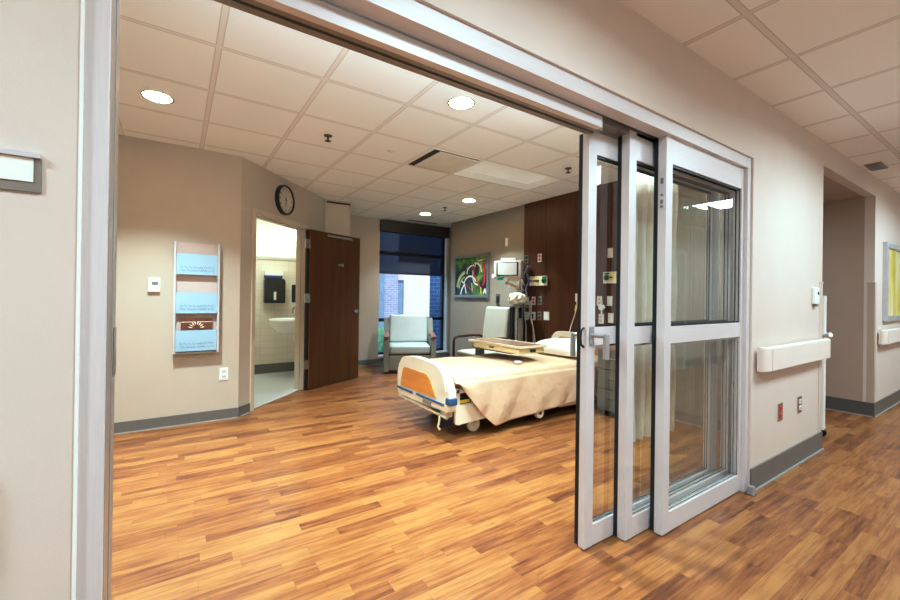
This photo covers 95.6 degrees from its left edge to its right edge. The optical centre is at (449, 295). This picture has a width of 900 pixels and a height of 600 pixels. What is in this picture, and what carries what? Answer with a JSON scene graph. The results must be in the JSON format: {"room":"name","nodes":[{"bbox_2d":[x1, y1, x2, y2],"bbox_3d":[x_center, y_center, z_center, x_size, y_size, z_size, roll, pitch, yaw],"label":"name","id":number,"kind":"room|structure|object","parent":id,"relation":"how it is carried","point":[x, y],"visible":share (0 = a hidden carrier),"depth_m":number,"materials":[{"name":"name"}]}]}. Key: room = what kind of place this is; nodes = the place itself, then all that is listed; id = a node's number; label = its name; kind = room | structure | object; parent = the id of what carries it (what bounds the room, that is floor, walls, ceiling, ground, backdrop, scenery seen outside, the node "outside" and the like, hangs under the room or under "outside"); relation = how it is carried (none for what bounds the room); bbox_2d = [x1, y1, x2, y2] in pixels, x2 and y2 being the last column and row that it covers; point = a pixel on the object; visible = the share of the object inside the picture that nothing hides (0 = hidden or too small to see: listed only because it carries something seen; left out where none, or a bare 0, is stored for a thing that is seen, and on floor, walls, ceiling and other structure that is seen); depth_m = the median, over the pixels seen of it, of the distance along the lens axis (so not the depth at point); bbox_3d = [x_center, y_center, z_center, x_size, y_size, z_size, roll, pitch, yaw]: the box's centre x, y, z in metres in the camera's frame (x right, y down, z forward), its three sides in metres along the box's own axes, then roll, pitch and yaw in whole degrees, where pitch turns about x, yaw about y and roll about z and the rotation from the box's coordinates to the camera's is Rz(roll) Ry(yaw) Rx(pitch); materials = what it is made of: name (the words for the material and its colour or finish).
{"room":"hospital interior","nodes":[
{"label":"hospital interior","id":0,"kind":"room"},
{"bbox_2d":[114,134,241,422],"bbox_3d":[-2.851,-0.131,3.656,1.730,2.700,0.050,1,0,-34],"label":"wall","id":1,"kind":"structure","parent":0,"point":[168,193],"depth_m":3.78,"materials":[{"name":"beige paint"}]},
{"bbox_2d":[148,278,159,291],"bbox_3d":[-2.693,-0.093,3.713,0.090,0.125,0.032,1,0,-34],"label":"wall thermostat","id":2,"kind":"object","parent":1,"relation":"attached to","point":[153,283],"visible":1,"depth_m":3.70,"materials":[{"name":"white plastic"}]},
{"bbox_2d":[114,407,237,434],"bbox_3d":[-2.850,1.169,3.623,1.727,0.100,0.022,1,0,-34],"label":"baseboard","id":3,"kind":"structure","parent":1,"relation":"attached to","point":[230,413],"depth_m":3.81,"materials":[{"name":"grey rubber"}]},
{"bbox_2d":[172,241,219,353],"bbox_3d":[-2.407,0.026,3.880,0.370,1.044,0.075,1,0,-34],"label":"rack","id":4,"kind":"object","parent":1,"relation":"attached to","point":[196,288],"visible":1,"depth_m":3.87,"materials":[{"name":"grey plastic"}]},
{"bbox_2d":[181,318,195,330],"bbox_3d":[-2.464,0.365,3.842,0.122,0.305,0.010,1,0,-34],"label":"leaflet","id":5,"kind":"object","parent":4,"relation":"in","point":[186,323],"visible":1,"depth_m":3.84,"materials":[{"name":"brown paper"}]},
{"bbox_2d":[197,318,211,329],"bbox_3d":[-2.356,0.369,3.915,0.127,0.301,0.010,1,0,-34],"label":"leaflet","id":6,"kind":"object","parent":4,"relation":"in","point":[202,323],"visible":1,"depth_m":3.91,"materials":[{"name":"brown paper"}]},
{"bbox_2d":[219,367,227,380],"bbox_3d":[-2.236,0.779,4.036,0.078,0.125,0.013,1,0,-34],"label":"wall outlet","id":7,"kind":"object","parent":1,"relation":"attached to","point":[223,372],"visible":1,"depth_m":4.03,"materials":[{"name":"white plastic"}]},
{"bbox_2d":[254,219,295,364],"bbox_3d":[-3.446,-0.059,6.062,2.420,2.550,0.090,1,0,-34],"label":"wall","id":8,"kind":"structure","parent":0,"point":[271,346],"depth_m":6.44,"materials":[{"name":"beige tile"}]},
{"bbox_2d":[254,362,293,373],"bbox_3d":[-3.435,1.143,6.018,2.420,0.148,0.010,1,0,-34],"label":"baseboard","id":9,"kind":"structure","parent":8,"relation":"attached to","point":[287,366],"depth_m":6.45,"materials":[{"name":"grey rubber"}]},
{"bbox_2d":[263,278,285,302],"bbox_3d":[-2.755,-0.068,6.405,0.310,0.380,0.106,1,0,-34],"label":"dispenser","id":10,"kind":"object","parent":8,"relation":"attached to","point":[273,289],"visible":1,"depth_m":6.36,"materials":[{"name":"plastic"}]},
{"bbox_2d":[264,271,282,278],"bbox_3d":[-2.767,-0.318,6.392,0.260,0.115,0.096,1,0,-34],"label":"carton","id":11,"kind":"object","parent":10,"relation":"on","point":[267,274],"visible":1,"depth_m":6.36,"materials":[{"name":"white cardboard"}]},
{"bbox_2d":[256,256,295,260],"bbox_3d":[-3.410,-0.591,6.020,2.420,0.045,0.015,1,0,-34],"label":"trim","id":12,"kind":"structure","parent":8,"relation":"attached to","point":[257,257],"depth_m":6.45,"materials":[{"name":"grey tile"}]},
{"bbox_2d":[290,230,295,239],"bbox_3d":[-2.494,-0.970,6.565,0.150,0.150,0.150,1,0,-34],"label":"wall lamp","id":13,"kind":"object","parent":8,"relation":"attached to","point":[293,233],"visible":0.73,"depth_m":6.51,"materials":[{"name":"beige"}]},
{"bbox_2d":[238,157,324,406],"bbox_3d":[-2.022,-0.116,5.024,0.100,2.700,1.825,1,0,9],"label":"wall","id":14,"kind":"structure","parent":0,"point":[259,185],"depth_m":4.28,"materials":[{"name":"beige paint"}]},
{"bbox_2d":[238,403,250,416],"bbox_3d":[-2.113,1.181,4.199,0.022,0.100,0.171,1,0,9],"label":"baseboard","id":15,"kind":"structure","parent":14,"relation":"attached to","point":[243,410],"depth_m":4.18,"materials":[{"name":"grey rubber"}]},
{"bbox_2d":[249,207,307,411],"bbox_3d":[-2.051,0.155,4.858,0.124,2.155,1.130,1,0,9],"label":"trim","id":16,"kind":"structure","parent":14,"relation":"attached to","point":[300,228],"depth_m":5.35,"materials":[{"name":"beige paint"}]},
{"bbox_2d":[275,185,294,214],"bbox_3d":[-1.962,-1.131,4.859,0.046,0.356,0.356,1,0,9],"label":"wall clock","id":17,"kind":"object","parent":14,"relation":"attached to","point":[284,197],"visible":1,"depth_m":4.83,"materials":[{"name":"black plastic"}]},
{"bbox_2d":[303,229,359,389],"bbox_3d":[-1.631,0.188,5.694,0.159,2.085,1.034,1,0,29],"label":"door","id":18,"kind":"structure","parent":14,"relation":"in","point":[332,261],"depth_m":5.63,"materials":[{"name":"brown wood"}]},
{"bbox_2d":[325,199,349,236],"bbox_3d":[-1.713,-0.110,6.033,0.434,2.700,0.070,1,0,-34],"label":"wall","id":19,"kind":"structure","parent":0,"point":[337,216],"depth_m":6.02,"materials":[{"name":"beige paint"}]},
{"bbox_2d":[327,201,349,205],"bbox_3d":[-1.641,-1.356,6.023,0.351,0.023,0.012,1,0,-34],"label":"trim","id":20,"kind":"structure","parent":19,"relation":"attached to","point":[327,201],"depth_m":6.01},
{"bbox_2d":[350,215,450,359],"bbox_3d":[-0.949,-0.096,7.753,2.750,2.700,0.260,1,0,-34],"label":"wall","id":21,"kind":"structure","parent":0,"point":[367,229],"depth_m":7.27,"materials":[{"name":"beige paint"}]},
{"bbox_2d":[358,353,449,365],"bbox_3d":[-0.930,1.204,7.605,2.650,0.100,0.022,1,0,-34],"label":"baseboard","id":22,"kind":"structure","parent":21,"relation":"attached to","point":[370,361],"depth_m":7.32,"materials":[{"name":"grey rubber"}]},
{"bbox_2d":[377,238,448,357],"bbox_3d":[-0.697,-0.102,7.849,1.525,2.480,0.180,1,0,-34],"label":"window","id":23,"kind":"structure","parent":21,"relation":"attached to","point":[443,318],"depth_m":8.23,"materials":[{"name":"blue metal"}]},
{"bbox_2d":[379,219,449,275],"bbox_3d":[-0.665,-0.871,7.805,1.470,0.967,0.160,1,0,-34],"label":"roller shade","id":24,"kind":"object","parent":21,"relation":"attached to","point":[406,248],"visible":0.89,"depth_m":7.78,"materials":[{"name":"black fabric"}]},
{"bbox_2d":[0,0,899,599],"bbox_3d":[3.095,-0.075,3.467,17.000,2.750,0.083,1,0,-34],"label":"wall","id":25,"kind":"structure","parent":0,"point":[607,44],"depth_m":1.47,"materials":[{"name":"beige paint"}]},
{"bbox_2d":[0,148,41,192],"bbox_3d":[-0.898,-0.239,0.732,0.237,0.075,0.016,1,0,-34],"label":"room sign","id":26,"kind":"object","parent":25,"relation":"attached to","point":[19,170],"visible":1,"depth_m":0.78,"materials":[{"name":"white plastic"}]},
{"bbox_2d":[71,0,84,599],"bbox_3d":[-0.762,0.151,0.835,0.006,2.180,0.006,1,0,-34],"label":"trim","id":27,"kind":"structure","parent":25,"relation":"attached to","point":[82,16],"depth_m":0.83,"materials":[{"name":"white metal"}]},
{"bbox_2d":[76,0,111,599],"bbox_3d":[-0.753,0.152,0.860,0.042,2.180,0.014,1,0,-34],"label":"trim","id":28,"kind":"structure","parent":25,"relation":"attached to","point":[98,12],"depth_m":0.86,"materials":[{"name":"metal"}]},
{"bbox_2d":[102,0,119,599],"bbox_3d":[-0.794,0.191,0.928,0.038,2.100,0.142,1,0,-34],"label":"trim","id":29,"kind":"structure","parent":25,"relation":"attached to","point":[115,15],"depth_m":0.93,"materials":[{"name":"metal"}]},
{"bbox_2d":[112,327,116,375],"bbox_3d":[-0.800,0.134,0.973,0.004,0.115,0.034,1,0,-34],"label":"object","id":30,"kind":"object","parent":25,"relation":"attached to","point":[114,328],"visible":1,"depth_m":0.96,"materials":[{"name":"silver metal"}]},
{"bbox_2d":[255,0,602,129],"bbox_3d":[-0.029,-0.825,1.438,1.778,0.052,0.032,1,0,-34],"label":"door track","id":31,"kind":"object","parent":25,"relation":"attached to","point":[318,12],"depth_m":1.38,"materials":[{"name":"metal"}]},
{"bbox_2d":[213,0,655,139],"bbox_3d":[0.537,-0.855,1.882,3.211,0.112,0.130,1,0,-34],"label":"trim","id":32,"kind":"structure","parent":25,"relation":"attached to","point":[611,128],"depth_m":1.45,"materials":[{"name":"metal"}]},
{"bbox_2d":[326,0,750,168],"bbox_3d":[0.593,-0.886,1.793,3.289,0.076,0.070,1,0,-34],"label":"trim","id":33,"kind":"structure","parent":25,"relation":"attached to","point":[414,18],"depth_m":1.54,"materials":[{"name":"metal"}]},
{"bbox_2d":[570,132,719,549],"bbox_3d":[1.237,0.227,2.407,1.430,2.078,0.229,1,0,-34],"label":"sliding glass panel","id":34,"kind":"object","parent":25,"relation":"attached to","point":[588,531],"visible":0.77,"depth_m":2.05,"materials":[{"name":"metal"}]},
{"bbox_2d":[613,130,733,540],"bbox_3d":[1.415,0.213,2.470,1.264,2.112,0.067,1,0,-34],"label":"sliding glass panel","id":35,"kind":"object","parent":25,"relation":"attached to","point":[634,150],"visible":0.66,"depth_m":2.13,"materials":[{"name":"metal"}]},
{"bbox_2d":[650,135,743,535],"bbox_3d":[1.516,0.209,2.444,0.992,2.122,0.067,1,0,-34],"label":"sliding glass panel","id":36,"kind":"object","parent":25,"relation":"attached to","point":[670,154],"visible":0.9,"depth_m":2.20,"materials":[{"name":"metal"}]},
{"bbox_2d":[740,168,750,491],"bbox_3d":[1.933,0.227,2.681,0.046,2.110,0.040,1,0,-34],"label":"trim","id":37,"kind":"structure","parent":25,"relation":"attached to","point":[747,172],"depth_m":2.66,"materials":[{"name":"metal"}]},
{"bbox_2d":[778,403,782,420],"bbox_3d":[2.378,0.840,2.936,0.075,0.125,0.013,1,0,-34],"label":"wall outlet","id":38,"kind":"object","parent":25,"relation":"attached to","point":[780,405],"visible":1,"depth_m":2.93,"materials":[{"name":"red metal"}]},
{"bbox_2d":[757,338,830,371],"bbox_3d":[2.597,0.429,3.041,1.360,0.162,0.076,1,0,-34],"label":"handrail","id":39,"kind":"object","parent":25,"relation":"attached to","point":[772,358],"visible":1,"depth_m":2.87,"materials":[{"name":"beige plastic"}]},
{"bbox_2d":[797,396,801,412],"bbox_3d":[2.707,0.845,3.155,0.075,0.125,0.013,1,0,-34],"label":"wall outlet","id":40,"kind":"object","parent":25,"relation":"attached to","point":[799,399],"visible":1,"depth_m":3.14,"materials":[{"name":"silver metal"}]},
{"bbox_2d":[812,287,819,306],"bbox_3d":[2.979,0.015,3.320,0.095,0.155,0.032,1,0,-34],"label":"dispenser","id":41,"kind":"object","parent":25,"relation":"attached to","point":[815,291],"visible":1,"depth_m":3.30,"materials":[{"name":"white plastic"}]},
{"bbox_2d":[818,282,823,432],"bbox_3d":[3.096,0.519,3.460,0.084,1.262,0.077,1,0,-34],"label":"guard","id":42,"kind":"object","parent":25,"relation":"attached to","point":[820,283],"visible":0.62,"depth_m":3.42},
{"bbox_2d":[750,389,899,491],"bbox_3d":[6.065,1.270,5.402,9.878,0.148,0.022,1,0,-34],"label":"baseboard","id":43,"kind":"structure","parent":25,"relation":"attached to","point":[764,473],"depth_m":3.06,"materials":[{"name":"grey rubber"}]},
{"bbox_2d":[866,282,876,402],"bbox_3d":[4.613,0.516,4.468,0.065,1.312,0.065,1,0,-34],"label":"guard","id":44,"kind":"object","parent":25,"relation":"attached to","point":[871,286],"visible":1,"depth_m":4.45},
{"bbox_2d":[879,328,899,344],"bbox_3d":[5.970,0.480,5.301,2.970,0.162,0.076,1,0,-34],"label":"handrail","id":45,"kind":"object","parent":25,"relation":"attached to","point":[889,336],"visible":1,"depth_m":4.52,"materials":[{"name":"beige plastic"}]},
{"bbox_2d":[882,242,899,320],"bbox_3d":[5.374,-0.148,4.919,1.090,0.900,0.040,1,0,-34],"label":"wall art","id":46,"kind":"object","parent":25,"relation":"attached to","point":[890,295],"visible":1,"depth_m":4.78,"materials":[{"name":"silver metal"}]},
{"bbox_2d":[888,248,899,315],"bbox_3d":[5.370,-0.148,4.926,0.970,0.780,0.012,1,0,-34],"label":"print","id":47,"kind":"object","parent":46,"relation":"attached to","point":[894,253],"depth_m":4.87},
{"bbox_2d":[111,364,899,599],"bbox_3d":[2.079,1.318,4.952,17.000,0.062,8.700,1,0,-34],"label":"floor","id":48,"kind":"structure","parent":0,"point":[351,489],"depth_m":2.35,"materials":[{"name":"brown wood"}]},
{"bbox_2d":[383,314,435,373],"bbox_3d":[-0.688,0.795,6.858,0.842,0.921,0.699,1,0,-9],"label":"armchair","id":49,"kind":"object","parent":48,"relation":"on","point":[404,334],"visible":0.83,"depth_m":6.96,"materials":[{"name":"grey leather"}]},
{"bbox_2d":[389,314,427,341],"bbox_3d":[-0.721,0.581,7.094,0.660,0.492,0.223,1,0,-9],"label":"cushion","id":50,"kind":"object","parent":49,"relation":"on","point":[402,327],"depth_m":7.03,"materials":[{"name":"teal leather"}]},
{"bbox_2d":[389,342,429,354],"bbox_3d":[-0.683,0.881,6.824,0.664,0.150,0.565,1,0,-9],"label":"seat cushion","id":51,"kind":"object","parent":49,"relation":"on","point":[395,348],"depth_m":6.57,"materials":[{"name":"teal leather"}]},
{"bbox_2d":[452,306,509,356],"bbox_3d":[0.505,0.721,6.024,0.730,1.100,0.620,1,0,-34],"label":"chair","id":52,"kind":"object","parent":48,"relation":"on","point":[497,319],"visible":0.45,"depth_m":6.06,"materials":[{"name":"beige leather"}]},
{"bbox_2d":[397,331,597,430],"bbox_3d":[0.688,0.864,4.475,2.377,0.810,1.000,1,0,-34],"label":"hospital bed","id":53,"kind":"object","parent":48,"relation":"on","point":[426,381],"visible":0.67,"depth_m":3.69,"materials":[{"name":"beige plastic"}]},
{"bbox_2d":[430,352,597,425],"bbox_3d":[0.713,0.942,4.476,2.200,0.503,0.949,1,0,-34],"label":"blanket","id":54,"kind":"object","parent":53,"relation":"on","point":[503,390],"visible":0.74,"depth_m":4.00,"materials":[{"name":"beige fabric"}]},
{"bbox_2d":[536,338,596,356],"bbox_3d":[1.362,0.611,4.889,0.433,0.186,0.684,1,0,-38],"label":"pillow","id":55,"kind":"object","parent":54,"relation":"on","point":[555,346],"visible":0.57,"depth_m":4.75,"materials":[{"name":"white fabric"}]},
{"bbox_2d":[468,336,545,355],"bbox_3d":[0.599,0.882,4.602,0.660,0.772,0.910,1,0,-36],"label":"table","id":56,"kind":"object","parent":48,"relation":"on","point":[507,346],"visible":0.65,"depth_m":4.44,"materials":[{"name":"brown laminate"}]},
{"bbox_2d":[474,342,543,353],"bbox_3d":[0.639,0.578,4.552,0.370,0.051,0.735,1,0,-36],"label":"tray","id":57,"kind":"object","parent":56,"relation":"on","point":[493,346],"depth_m":4.35,"materials":[{"name":"beige wood"}]},
{"bbox_2d":[509,306,529,340],"bbox_3d":[0.978,0.714,5.802,0.260,1.125,0.260,1,0,-34],"label":"equipment cart","id":58,"kind":"object","parent":48,"relation":"on","point":[516,322],"visible":0.3,"depth_m":5.75,"materials":[{"name":"grey metal"}]},
{"bbox_2d":[508,293,526,304],"bbox_3d":[0.952,0.055,5.825,0.276,0.185,0.260,1,0,-34],"label":"crumpled bag","id":59,"kind":"object","parent":58,"relation":"on","point":[514,298],"visible":1,"depth_m":5.75,"materials":[{"name":"white plastic"}]},
{"bbox_2d":[509,306,529,307],"bbox_3d":[0.983,0.164,5.798,0.190,0.025,0.225,1,0,-34],"label":"tray","id":60,"kind":"object","parent":58,"relation":"on","point":[509,306],"depth_m":5.72,"materials":[{"name":"grey metal"}]},
{"bbox_2d":[596,345,615,413],"bbox_3d":[1.893,0.918,4.368,0.490,0.735,0.450,1,0,-34],"label":"base cabinet","id":61,"kind":"object","parent":48,"relation":"on","point":[606,368],"visible":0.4,"depth_m":4.32,"materials":[{"name":"grey laminate"}]},
{"bbox_2d":[746,485,756,496],"bbox_3d":[1.938,1.254,2.621,0.052,0.056,0.040,1,0,-34],"label":"floor guide","id":62,"kind":"object","parent":48,"relation":"on","point":[750,488],"visible":1,"depth_m":2.61,"materials":[{"name":"grey metal"}]},
{"bbox_2d":[821,296,832,435],"bbox_3d":[3.476,0.656,3.939,0.314,1.300,0.384,1,0,-34],"label":"stand","id":63,"kind":"object","parent":48,"relation":"on","point":[824,334],"visible":0.36,"depth_m":3.77,"materials":[{"name":"white metal"}]},
{"bbox_2d":[118,0,899,227],"bbox_3d":[2.171,-1.340,4.875,17.000,0.060,8.500,1,0,-34],"label":"ceiling","id":64,"kind":"structure","parent":0,"point":[264,92],"depth_m":2.84,"materials":[{"name":"tile"}]},
{"bbox_2d":[140,90,173,103],"bbox_3d":[-2.069,-1.400,2.887,0.196,0.004,0.196,1,0,-34],"label":"recessed light","id":65,"kind":"object","parent":64,"relation":"in","point":[155,96],"visible":1,"depth_m":2.89,"materials":[{"name":"silver metal"}]},
{"bbox_2d":[324,134,331,141],"bbox_3d":[-1.060,-1.362,3.544,0.072,0.050,0.072,1,0,-34],"label":"sprinkler head","id":66,"kind":"object","parent":64,"relation":"attached to","point":[328,136],"visible":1,"depth_m":3.54},
{"bbox_2d":[405,148,482,173],"bbox_3d":[-0.070,-1.359,4.205,0.580,0.023,0.590,1,0,-34],"label":"ceiling vent","id":67,"kind":"object","parent":64,"relation":"in","point":[435,159],"visible":1,"depth_m":4.13,"materials":[{"name":"metal"}]},
{"bbox_2d":[448,96,474,109],"bbox_3d":[0.081,-1.371,2.915,0.196,0.004,0.196,1,0,-34],"label":"recessed light","id":68,"kind":"object","parent":64,"relation":"in","point":[460,102],"visible":1,"depth_m":2.91,"materials":[{"name":"silver metal"}]},
{"bbox_2d":[462,199,475,201],"bbox_3d":[0.274,-1.361,5.877,0.196,0.004,0.196,1,0,-34],"label":"recessed light","id":69,"kind":"object","parent":64,"relation":"in","point":[464,200],"visible":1,"depth_m":5.86,"materials":[{"name":"silver metal"}]},
{"bbox_2d":[454,160,560,189],"bbox_3d":[0.671,-1.421,4.699,1.160,0.120,0.578,1,0,-34],"label":"ceiling light","id":70,"kind":"object","parent":64,"relation":"attached to","point":[487,171],"visible":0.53,"depth_m":4.86,"materials":[{"name":"plastic"}]},
{"bbox_2d":[633,172,677,441],"bbox_3d":[0.909,-0.187,2.565,1.999,2.310,0.128,1,0,-31],"label":"privacy curtain","id":71,"kind":"object","parent":64,"relation":"hanging from","point":[642,354],"visible":0.3,"depth_m":2.81,"materials":[{"name":"white fabric"}]},
{"bbox_2d":[864,162,887,170],"bbox_3d":[4.236,-1.277,4.056,0.300,0.012,0.120,1,0,-34],"label":"ceiling vent","id":72,"kind":"object","parent":64,"relation":"in","point":[878,165],"visible":1,"depth_m":4.04,"materials":[{"name":"grey metal"}]},
{"bbox_2d":[450,185,722,420],"bbox_3d":[1.500,-0.067,5.578,0.100,2.700,5.200,1,0,-34],"label":"wall","id":73,"kind":"structure","parent":0,"point":[486,233],"depth_m":4.20,"materials":[{"name":"grey paint"}]},
{"bbox_2d":[453,252,489,297],"bbox_3d":[0.363,-0.332,7.156,0.040,0.755,1.010,1,0,-34],"label":"framed picture","id":74,"kind":"object","parent":73,"relation":"attached to","point":[471,272],"visible":1,"depth_m":7.11,"materials":[{"name":"multicoloured paper"}]},
{"bbox_2d":[496,294,499,304],"bbox_3d":[0.763,0.069,6.550,0.040,0.180,0.080,1,0,-34],"label":"plate","id":75,"kind":"object","parent":73,"relation":"attached to","point":[497,295],"visible":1,"depth_m":6.53,"materials":[{"name":"silver metal"}]},
{"bbox_2d":[505,279,522,291],"bbox_3d":[0.961,-0.159,6.065,0.280,0.220,0.125,1,0,-13],"label":"monitor arm","id":76,"kind":"object","parent":73,"relation":"attached to","point":[507,283],"visible":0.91,"depth_m":6.04,"materials":[{"name":"white plastic"}]},
{"bbox_2d":[492,258,523,280],"bbox_3d":[0.844,-0.372,5.967,0.454,0.336,0.144,1,0,28],"label":"patient monitor","id":77,"kind":"object","parent":76,"relation":"attached to","point":[512,269],"visible":1,"depth_m":5.89,"materials":[{"name":"white plastic"}]},
{"bbox_2d":[523,199,546,342],"bbox_3d":[1.219,-0.111,5.890,0.022,2.480,0.428,1,0,-34],"label":"wood panel","id":78,"kind":"object","parent":73,"relation":"attached to","point":[534,212],"visible":0.64,"depth_m":5.86,"materials":[{"name":"brown wood"}]},
{"bbox_2d":[519,265,535,342],"bbox_3d":[1.134,0.137,5.904,0.077,1.147,0.342,1,0,-34],"label":"cable bundle","id":79,"kind":"object","parent":78,"relation":"hanging from","point":[527,267],"visible":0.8,"depth_m":5.92,"materials":[{"name":"black plastic"}]},
{"bbox_2d":[530,276,547,285],"bbox_3d":[1.243,-0.202,5.760,0.085,0.133,0.320,1,0,-34],"label":"outlet strip","id":80,"kind":"object","parent":78,"relation":"attached to","point":[543,280],"visible":0.85,"depth_m":5.73,"materials":[{"name":"beige plastic"}]},
{"bbox_2d":[538,296,541,304],"bbox_3d":[1.269,0.077,5.779,0.013,0.118,0.072,1,0,-34],"label":"wall outlet","id":81,"kind":"object","parent":78,"relation":"attached to","point":[539,297],"visible":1,"depth_m":5.77,"materials":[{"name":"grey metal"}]},
{"bbox_2d":[538,311,541,319],"bbox_3d":[1.268,0.291,5.776,0.013,0.118,0.072,1,0,-34],"label":"wall outlet","id":82,"kind":"object","parent":78,"relation":"attached to","point":[539,313],"visible":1,"depth_m":5.77,"materials":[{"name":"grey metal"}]},
{"bbox_2d":[544,312,548,319],"bbox_3d":[1.339,0.289,5.671,0.011,0.118,0.100,1,0,-34],"label":"wall outlet","id":83,"kind":"object","parent":78,"relation":"attached to","point":[546,314],"visible":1,"depth_m":5.66,"materials":[{"name":"beige plastic"}]},
{"bbox_2d":[545,181,617,338],"bbox_3d":[1.661,-0.106,5.230,0.022,2.480,1.144,1,0,-34],"label":"wood panel","id":84,"kind":"object","parent":73,"relation":"attached to","point":[561,210],"visible":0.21,"depth_m":5.34,"materials":[{"name":"brown wood"}]},
{"bbox_2d":[569,294,576,331],"bbox_3d":[1.601,0.226,5.248,0.048,0.496,0.126,1,0,-42],"label":"pull cord","id":85,"kind":"object","parent":84,"relation":"attached to","point":[575,294],"visible":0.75,"depth_m":5.23,"materials":[{"name":"beige plastic"}]},
{"bbox_2d":[597,296,601,305],"bbox_3d":[1.816,0.070,4.963,0.013,0.118,0.072,1,0,-34],"label":"wall outlet","id":86,"kind":"object","parent":84,"relation":"attached to","point":[599,298],"visible":0.9,"depth_m":4.96,"materials":[{"name":"white plastic"}]},
{"bbox_2d":[598,314,603,323],"bbox_3d":[1.828,0.286,4.940,0.013,0.118,0.072,1,0,-34],"label":"wall outlet","id":87,"kind":"object","parent":84,"relation":"attached to","point":[599,319],"visible":0.88,"depth_m":4.94,"materials":[{"name":"white plastic"}]},
{"bbox_2d":[598,301,606,322],"bbox_3d":[1.826,0.196,4.871,0.094,0.260,0.068,1,0,-34],"label":"gauge","id":88,"kind":"object","parent":84,"relation":"attached to","point":[601,307],"visible":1,"depth_m":4.85,"materials":[{"name":"white plastic"}]},
{"bbox_2d":[603,271,615,283],"bbox_3d":[1.921,-0.207,4.748,0.085,0.137,0.315,1,0,-34],"label":"outlet strip","id":89,"kind":"object","parent":84,"relation":"attached to","point":[608,277],"visible":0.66,"depth_m":4.80,"materials":[{"name":"beige plastic"}]},
{"bbox_2d":[607,296,611,305],"bbox_3d":[1.895,0.069,4.847,0.011,0.118,0.072,1,0,-34],"label":"wall outlet","id":90,"kind":"object","parent":84,"relation":"attached to","point":[609,298],"visible":1,"depth_m":4.84,"materials":[{"name":"beige plastic"}]},
{"bbox_2d":[607,248,612,257],"bbox_3d":[1.903,-0.503,4.848,0.011,0.118,0.072,1,0,-34],"label":"wall outlet","id":91,"kind":"object","parent":84,"relation":"attached to","point":[610,250],"visible":1,"depth_m":4.84,"materials":[{"name":"beige plastic"}]},
{"bbox_2d":[608,313,613,322],"bbox_3d":[1.902,0.270,4.832,0.011,0.118,0.072,1,0,-34],"label":"wall outlet","id":92,"kind":"object","parent":84,"relation":"attached to","point":[610,315],"visible":1,"depth_m":4.83,"materials":[{"name":"beige plastic"}]},
{"bbox_2d":[675,410,720,431],"bbox_3d":[1.432,1.232,5.541,0.022,0.100,5.200,1,0,-34],"label":"baseboard","id":93,"kind":"structure","parent":73,"relation":"attached to","point":[687,418],"depth_m":4.08,"materials":[{"name":"grey rubber"}]},
{"bbox_2d":[822,197,864,401],"bbox_3d":[4.014,0.096,5.398,0.080,2.440,2.100,1,0,-34],"label":"wall","id":94,"kind":"structure","parent":0,"point":[844,220],"depth_m":4.63,"materials":[{"name":"beige paint"}]},
{"bbox_2d":[825,396,872,416],"bbox_3d":[3.980,1.242,5.332,0.022,0.148,2.183,1,0,-34],"label":"baseboard","id":95,"kind":"structure","parent":94,"relation":"attached to","point":[831,403],"depth_m":4.58,"materials":[{"name":"grey rubber"}]},
{"bbox_2d":[823,175,863,202],"bbox_3d":[3.292,-1.126,4.905,1.900,0.058,2.100,1,0,-34],"label":"ceiling","id":96,"kind":"structure","parent":0,"point":[833,191],"depth_m":4.32,"materials":[{"name":"beige paint"}]},
{"bbox_3d":[-2.160,-0.040,6.352,0.040,2.550,1.040,1,0,-34],"label":"wall","id":97,"kind":"structure","parent":0,"visible":0},
{"bbox_2d":[268,306,294,340],"bbox_3d":[-2.396,0.680,6.103,0.602,1.081,0.460,1,0,-34],"label":"sink","id":98,"kind":"object","parent":97,"relation":"attached to","point":[281,325],"visible":0.51,"depth_m":5.91,"materials":[{"name":"white ceramic"}]},
{"bbox_2d":[268,318,294,333],"bbox_3d":[-2.393,0.451,6.104,0.602,0.250,0.460,1,0,-34],"label":"basin","id":99,"kind":"object","parent":98,"relation":"in","point":[281,325],"depth_m":5.90,"materials":[{"name":"white ceramic"}]},
{"bbox_2d":[292,285,295,302],"bbox_3d":[-2.294,-0.012,6.287,0.255,0.290,0.120,1,0,-34],"label":"soap dispenser","id":100,"kind":"object","parent":97,"relation":"attached to","point":[293,286],"visible":0.23,"depth_m":6.17,"materials":[{"name":"black plastic"}]},
{"label":"outside","id":101,"kind":"structure","parent":0,"visible":0},
{"bbox_3d":[-10.473,1.907,33.560,60.000,0.050,52.600,1,0,-34],"label":"lawn","id":102,"kind":"structure","parent":101,"visible":0},
{"bbox_2d":[378,326,383,351],"bbox_3d":[-1.882,1.431,12.230,0.929,1.053,0.723,1,0,-34],"label":"clipped shrub","id":103,"kind":"object","parent":102,"relation":"on","point":[380,329],"visible":0.09,"depth_m":11.90,"materials":[{"name":"green plant"}]},
{"bbox_2d":[378,250,397,327],"bbox_3d":[-2.792,-0.808,13.440,1.900,5.500,1.750,1,0,-34],"label":"brick wing","id":104,"kind":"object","parent":102,"relation":"on","point":[388,283],"visible":0.02,"depth_m":13.10,"materials":[{"name":"brick"}]},
{"bbox_2d":[398,274,429,316],"bbox_3d":[-1.647,-1.182,18.387,7.700,6.300,3.600,1,0,-34],"label":"building","id":105,"kind":"structure","parent":102,"relation":"on","point":[413,290],"depth_m":16.47,"materials":[{"name":"white"}]},
{"bbox_2d":[429,276,439,347],"bbox_3d":[0.236,-0.173,11.062,1.800,4.300,0.160,1,0,-34],"label":"brick pier","id":106,"kind":"structure","parent":102,"relation":"on","point":[434,305],"depth_m":10.59,"materials":[{"name":"blue brick"}]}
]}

